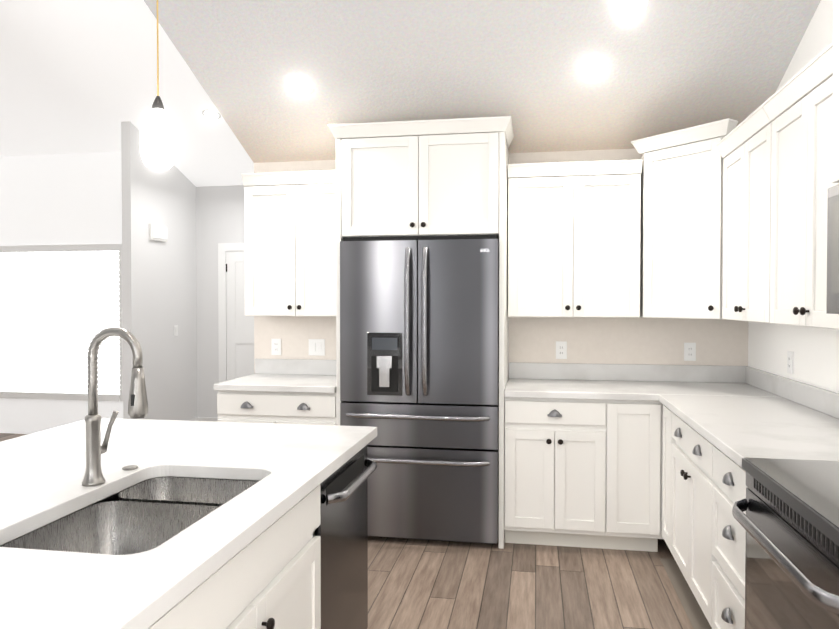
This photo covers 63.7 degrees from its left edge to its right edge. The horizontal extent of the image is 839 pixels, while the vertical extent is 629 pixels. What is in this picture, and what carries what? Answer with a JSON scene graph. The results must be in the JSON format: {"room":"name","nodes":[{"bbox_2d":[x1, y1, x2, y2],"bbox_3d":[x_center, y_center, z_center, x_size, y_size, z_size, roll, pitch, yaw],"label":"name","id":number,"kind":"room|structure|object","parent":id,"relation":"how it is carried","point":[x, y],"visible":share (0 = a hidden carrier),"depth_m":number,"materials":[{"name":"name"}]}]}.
{"room":"kitchen","nodes":[
{"label":"kitchen","id":0,"kind":"room"},
{"bbox_2d":[0,152,122,433],"bbox_3d":[-4.768,-0.259,7.378,4.085,3.076,0.120,0,1,10],"label":"wall","id":1,"kind":"structure","parent":0,"point":[62,199],"depth_m":7.15,"materials":[{"name":"white paint"}]},
{"bbox_2d":[0,244,122,401],"bbox_3d":[-3.914,0.083,7.201,1.770,1.640,0.110,0,1,10],"label":"window","id":2,"kind":"structure","parent":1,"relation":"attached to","point":[59,311],"depth_m":7.19,"materials":[{"name":"white glass"}]},
{"bbox_2d":[0,0,253,186],"bbox_3d":[-4.486,-3.020,2.936,6.140,3.557,10.760,0,1,10],"label":"ceiling","id":3,"kind":"structure","parent":0,"point":[78,76],"depth_m":5.93,"materials":[{"name":"white paint"}]},
{"bbox_2d":[201,109,220,119],"bbox_3d":[-1.926,-1.851,6.249,0.176,0.055,0.167,0,1,10],"label":"recessed light","id":4,"kind":"object","parent":3,"relation":"in","point":[211,114],"visible":1,"depth_m":6.24,"materials":[{"name":"white"}]},
{"bbox_2d":[121,121,196,420],"bbox_3d":[-2.696,-0.335,7.089,0.095,3.238,1.260,0,1,10],"label":"wall","id":5,"kind":"structure","parent":0,"point":[159,290],"depth_m":6.95,"materials":[{"name":"white paint"}]},
{"bbox_2d":[149,223,167,241],"bbox_3d":[-2.660,-0.832,6.892,0.040,0.160,0.300,0,1,10],"label":"box","id":6,"kind":"object","parent":5,"relation":"attached to","point":[157,232],"visible":1,"depth_m":6.85,"materials":[{"name":"white plastic"}]},
{"bbox_2d":[174,325,177,335],"bbox_3d":[-2.613,0.172,7.256,0.013,0.114,0.070,0,1,10],"label":"light switch","id":7,"kind":"object","parent":5,"relation":"attached to","point":[175,330],"visible":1,"depth_m":7.25,"materials":[{"name":"white plastic"}]},
{"bbox_2d":[187,417,217,421],"bbox_3d":[-2.513,1.235,7.095,0.271,0.100,1.238,0,1,10],"label":"baseboard","id":8,"kind":"structure","parent":5,"relation":"attached to","point":[204,419],"depth_m":7.69,"materials":[{"name":"white"}]},
{"bbox_2d":[196,185,244,417],"bbox_3d":[-1.603,-0.139,7.604,2.075,2.829,0.120,0,1,10],"label":"wall","id":9,"kind":"structure","parent":0,"point":[219,214],"depth_m":7.67,"materials":[{"name":"white paint"}]},
{"bbox_2d":[218,243,253,382],"bbox_3d":[-1.796,0.237,7.538,0.980,2.080,0.082,0,1,10],"label":"hall door","id":10,"kind":"structure","parent":9,"relation":"in","point":[236,339],"depth_m":7.62,"materials":[{"name":"white wood"}]},
{"bbox_2d":[0,433,693,628],"bbox_3d":[-2.807,1.390,2.571,9.600,0.050,11.060,0,1,10],"label":"floor","id":11,"kind":"structure","parent":0,"point":[421,584],"depth_m":3.34,"materials":[{"name":"brown wood"}]},
{"bbox_2d":[91,484,320,628],"bbox_3d":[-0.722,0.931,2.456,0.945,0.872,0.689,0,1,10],"label":"base cabinet","id":12,"kind":"object","parent":11,"relation":"on","point":[269,577],"depth_m":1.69,"materials":[{"name":"white paint"}]},
{"bbox_2d":[0,418,376,628],"bbox_3d":[-0.998,0.490,1.661,1.270,0.038,2.375,0,1,10],"label":"countertop","id":13,"kind":"structure","parent":12,"relation":"on","point":[286,466],"depth_m":1.75,"materials":[{"name":"stone"}]},
{"bbox_2d":[81,327,147,485],"bbox_3d":[-0.821,0.249,1.929,0.192,0.432,0.222,0,1,10],"label":"gooseneck faucet","id":14,"kind":"object","parent":13,"relation":"on","point":[137,408],"visible":1,"depth_m":1.84,"materials":[{"name":"silver metal"}]},
{"bbox_2d":[0,477,258,554],"bbox_3d":[-0.684,0.617,1.715,0.460,0.215,0.765,0,1,10],"label":"double-bowl sink","id":15,"kind":"object","parent":13,"relation":"in","point":[147,515],"visible":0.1,"depth_m":1.82,"materials":[{"name":"silver metal"}]},
{"bbox_2d":[217,391,335,424],"bbox_3d":[-0.825,0.897,4.386,0.763,0.871,0.646,0,1,10],"label":"base cabinet","id":16,"kind":"object","parent":11,"relation":"on","point":[279,407],"visible":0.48,"depth_m":4.10,"materials":[{"name":"white wood"}]},
{"bbox_2d":[213,359,335,392],"bbox_3d":[-0.828,0.389,4.381,0.771,0.143,0.640,0,1,10],"label":"countertop","id":17,"kind":"structure","parent":16,"relation":"on","point":[296,375],"depth_m":4.45,"materials":[{"name":"stone"}]},
{"bbox_2d":[315,445,376,628],"bbox_3d":[-0.666,0.933,2.466,0.952,0.867,0.592,0,1,10],"label":"dishwasher","id":18,"kind":"object","parent":11,"relation":"on","point":[341,530],"visible":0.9,"depth_m":2.36,"materials":[{"name":"grey metal"}]},
{"bbox_2d":[340,235,498,543],"bbox_3d":[0.035,0.439,4.176,0.924,1.794,0.695,0,1,10],"label":"refrigerator","id":19,"kind":"object","parent":11,"relation":"on","point":[419,352],"visible":0.85,"depth_m":3.89,"materials":[{"name":"grey metal"}]},
{"bbox_2d":[328,116,513,548],"bbox_3d":[0.043,0.108,4.218,1.066,2.455,0.655,0,1,10],"label":"tall cabinet","id":20,"kind":"object","parent":11,"relation":"on","point":[442,177],"visible":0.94,"depth_m":3.91,"materials":[{"name":"white paint"}]},
{"bbox_2d":[504,397,591,547],"bbox_3d":[0.845,0.902,4.113,0.624,0.872,0.615,0,1,10],"label":"base cabinet","id":21,"kind":"object","parent":11,"relation":"on","point":[548,454],"depth_m":3.83,"materials":[{"name":"white wood"}]},
{"bbox_2d":[504,362,651,400],"bbox_3d":[0.935,0.394,4.075,0.810,0.143,0.643,0,1,10],"label":"countertop","id":22,"kind":"structure","parent":21,"relation":"on","point":[526,380],"depth_m":4.28,"materials":[{"name":"stone"}]},
{"bbox_2d":[592,399,647,550],"bbox_3d":[1.214,0.904,4.016,0.379,0.872,0.680,0,1,10],"label":"base cabinet","id":23,"kind":"object","parent":11,"relation":"on","point":[635,475],"depth_m":3.76,"materials":[{"name":"white wood"}]},
{"bbox_2d":[648,401,671,582],"bbox_3d":[1.580,0.912,3.525,0.680,0.872,0.334,0,1,10],"label":"base cabinet","id":24,"kind":"object","parent":11,"relation":"on","point":[659,416],"depth_m":3.72,"materials":[{"name":"white wood"}]},
{"bbox_2d":[672,412,703,628],"bbox_3d":[1.529,0.921,3.041,0.615,0.872,0.881,0,1,10],"label":"base cabinet","id":25,"kind":"object","parent":11,"relation":"on","point":[687,444],"depth_m":3.09,"materials":[{"name":"white wood"}]},
{"bbox_2d":[644,364,838,466],"bbox_3d":[1.528,0.410,3.179,0.667,0.143,2.204,0,1,10],"label":"countertop","id":26,"kind":"structure","parent":25,"relation":"on","point":[736,414],"depth_m":3.09,"materials":[{"name":"stone"}]},
{"bbox_2d":[704,438,747,628],"bbox_3d":[1.415,0.932,2.383,0.615,0.872,0.577,0,1,10],"label":"base cabinet","id":27,"kind":"object","parent":11,"relation":"on","point":[724,479],"depth_m":2.52,"materials":[{"name":"white wood"}]},
{"bbox_2d":[732,458,838,628],"bbox_3d":[1.246,0.785,1.709,0.700,1.190,0.789,0,1,10],"label":"range","id":28,"kind":"object","parent":11,"relation":"on","point":[789,522],"visible":1,"depth_m":1.79,"materials":[{"name":"grey metal"}]},
{"bbox_2d":[144,0,820,162],"bbox_3d":[-0.146,-2.563,0.696,3.380,3.239,7.810,0,1,10],"label":"ceiling","id":29,"kind":"structure","parent":0,"point":[675,65],"depth_m":3.68,"materials":[{"name":"white paint"}]},
{"bbox_2d":[140,0,176,170],"bbox_3d":[-0.875,-1.241,2.251,0.120,1.512,0.120,0,1,10],"label":"pendant light","id":30,"kind":"object","parent":29,"relation":"hanging from","point":[158,143],"visible":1,"depth_m":2.22,"materials":[{"name":"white glass"}]},
{"bbox_2d":[285,76,314,95],"bbox_3d":[-0.699,-1.333,3.944,0.176,0.067,0.163,0,1,10],"label":"recessed light","id":31,"kind":"object","parent":29,"relation":"in","point":[300,85],"visible":1,"depth_m":3.94,"materials":[{"name":"white"}]},
{"bbox_2d":[576,56,609,78],"bbox_3d":[0.938,-1.332,3.651,0.176,0.067,0.163,0,1,10],"label":"recessed light","id":32,"kind":"object","parent":29,"relation":"in","point":[594,67],"visible":1,"depth_m":3.64,"materials":[{"name":"white plastic"}]},
{"bbox_2d":[610,0,646,22],"bbox_3d":[0.707,-1.434,2.278,0.125,0.883,0.125,0,1,10],"label":"recessed light","id":33,"kind":"object","parent":29,"relation":"hanging from","point":[626,11],"visible":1,"depth_m":2.25,"materials":[{"name":"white glass"}]},
{"bbox_2d":[254,149,747,373],"bbox_3d":[0.510,0.110,4.532,3.380,2.440,0.120,0,1,10],"label":"wall","id":34,"kind":"structure","parent":0,"point":[662,341],"depth_m":4.37,"materials":[{"name":"beige paint"}]},
{"bbox_2d":[271,339,280,354],"bbox_3d":[-1.003,0.226,4.730,0.070,0.114,0.008,0,1,10],"label":"electrical outlet","id":35,"kind":"object","parent":34,"relation":"attached to","point":[275,346],"visible":1,"depth_m":4.73,"materials":[{"name":"white plastic"}]},
{"bbox_2d":[241,170,335,316],"bbox_3d":[-0.775,-0.452,4.495,0.706,0.925,0.367,0,1,10],"label":"upper cabinet","id":36,"kind":"object","parent":34,"relation":"attached to","point":[290,240],"visible":0.92,"depth_m":4.36,"materials":[{"name":"white paint"}]},
{"bbox_2d":[309,339,324,355],"bbox_3d":[-0.713,0.227,4.678,0.116,0.114,0.013,0,1,10],"label":"light switch","id":37,"kind":"object","parent":34,"relation":"attached to","point":[316,347],"visible":1,"depth_m":4.67,"materials":[{"name":"white plastic"}]},
{"bbox_2d":[556,341,566,358],"bbox_3d":[0.923,0.232,4.396,0.070,0.114,0.008,0,1,10],"label":"electrical outlet","id":38,"kind":"object","parent":34,"relation":"attached to","point":[561,349],"visible":1,"depth_m":4.39,"materials":[{"name":"white plastic"}]},
{"bbox_2d":[508,160,641,317],"bbox_3d":[0.948,-0.447,4.197,0.782,0.925,0.367,0,1,10],"label":"upper cabinet","id":39,"kind":"object","parent":34,"relation":"attached to","point":[574,235],"visible":1,"depth_m":4.05,"materials":[{"name":"white paint"}]},
{"bbox_2d":[631,118,737,318],"bbox_3d":[1.610,-0.501,3.886,0.748,1.045,0.748,0,1,10],"label":"upper cabinet","id":40,"kind":"object","parent":34,"relation":"attached to","point":[681,260],"visible":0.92,"depth_m":3.77,"materials":[{"name":"white paint"}]},
{"bbox_2d":[684,343,695,360],"bbox_3d":[1.706,0.235,4.261,0.070,0.114,0.008,0,1,10],"label":"electrical outlet","id":41,"kind":"object","parent":34,"relation":"attached to","point":[689,351],"visible":1,"depth_m":4.26,"materials":[{"name":"white plastic"}]},
{"bbox_2d":[748,0,838,392],"bbox_3d":[1.460,-1.383,0.438,0.120,5.570,7.810,0,1,10],"label":"wall","id":42,"kind":"structure","parent":0,"point":[814,350],"depth_m":3.32,"materials":[{"name":"white paint"}]},
{"bbox_2d":[720,110,759,322],"bbox_3d":[1.696,-0.422,3.145,0.331,0.913,0.801,0,1,10],"label":"upper cabinet","id":43,"kind":"object","parent":42,"relation":"attached to","point":[740,151],"depth_m":3.22,"materials":[{"name":"white paint"}]},
{"bbox_2d":[787,351,792,373],"bbox_3d":[1.919,0.248,3.499,0.008,0.114,0.070,0,1,10],"label":"electrical outlet","id":44,"kind":"object","parent":42,"relation":"attached to","point":[790,362],"visible":0.98,"depth_m":3.49,"materials":[{"name":"white plastic"}]},
{"bbox_2d":[760,46,838,329],"bbox_3d":[1.578,-0.410,2.463,0.331,0.913,0.837,0,1,10],"label":"upper cabinet","id":45,"kind":"object","parent":42,"relation":"attached to","point":[775,149],"depth_m":2.56,"materials":[{"name":"white paint"}]},
{"bbox_2d":[832,0,838,183],"bbox_3d":[1.383,-0.734,1.658,0.440,0.681,0.869,0,1,10],"label":"upper cabinet","id":46,"kind":"object","parent":42,"relation":"attached to","point":[835,138],"visible":0.94,"depth_m":2.06,"materials":[{"name":"white paint"}]},
{"bbox_2d":[826,184,838,313],"bbox_3d":[1.359,-0.188,1.671,0.485,0.396,0.790,0,1,10],"label":"microwave","id":47,"kind":"object","parent":46,"relation":"attached to","point":[832,304],"visible":1,"depth_m":2.04,"materials":[{"name":"grey plastic"}]}
]}

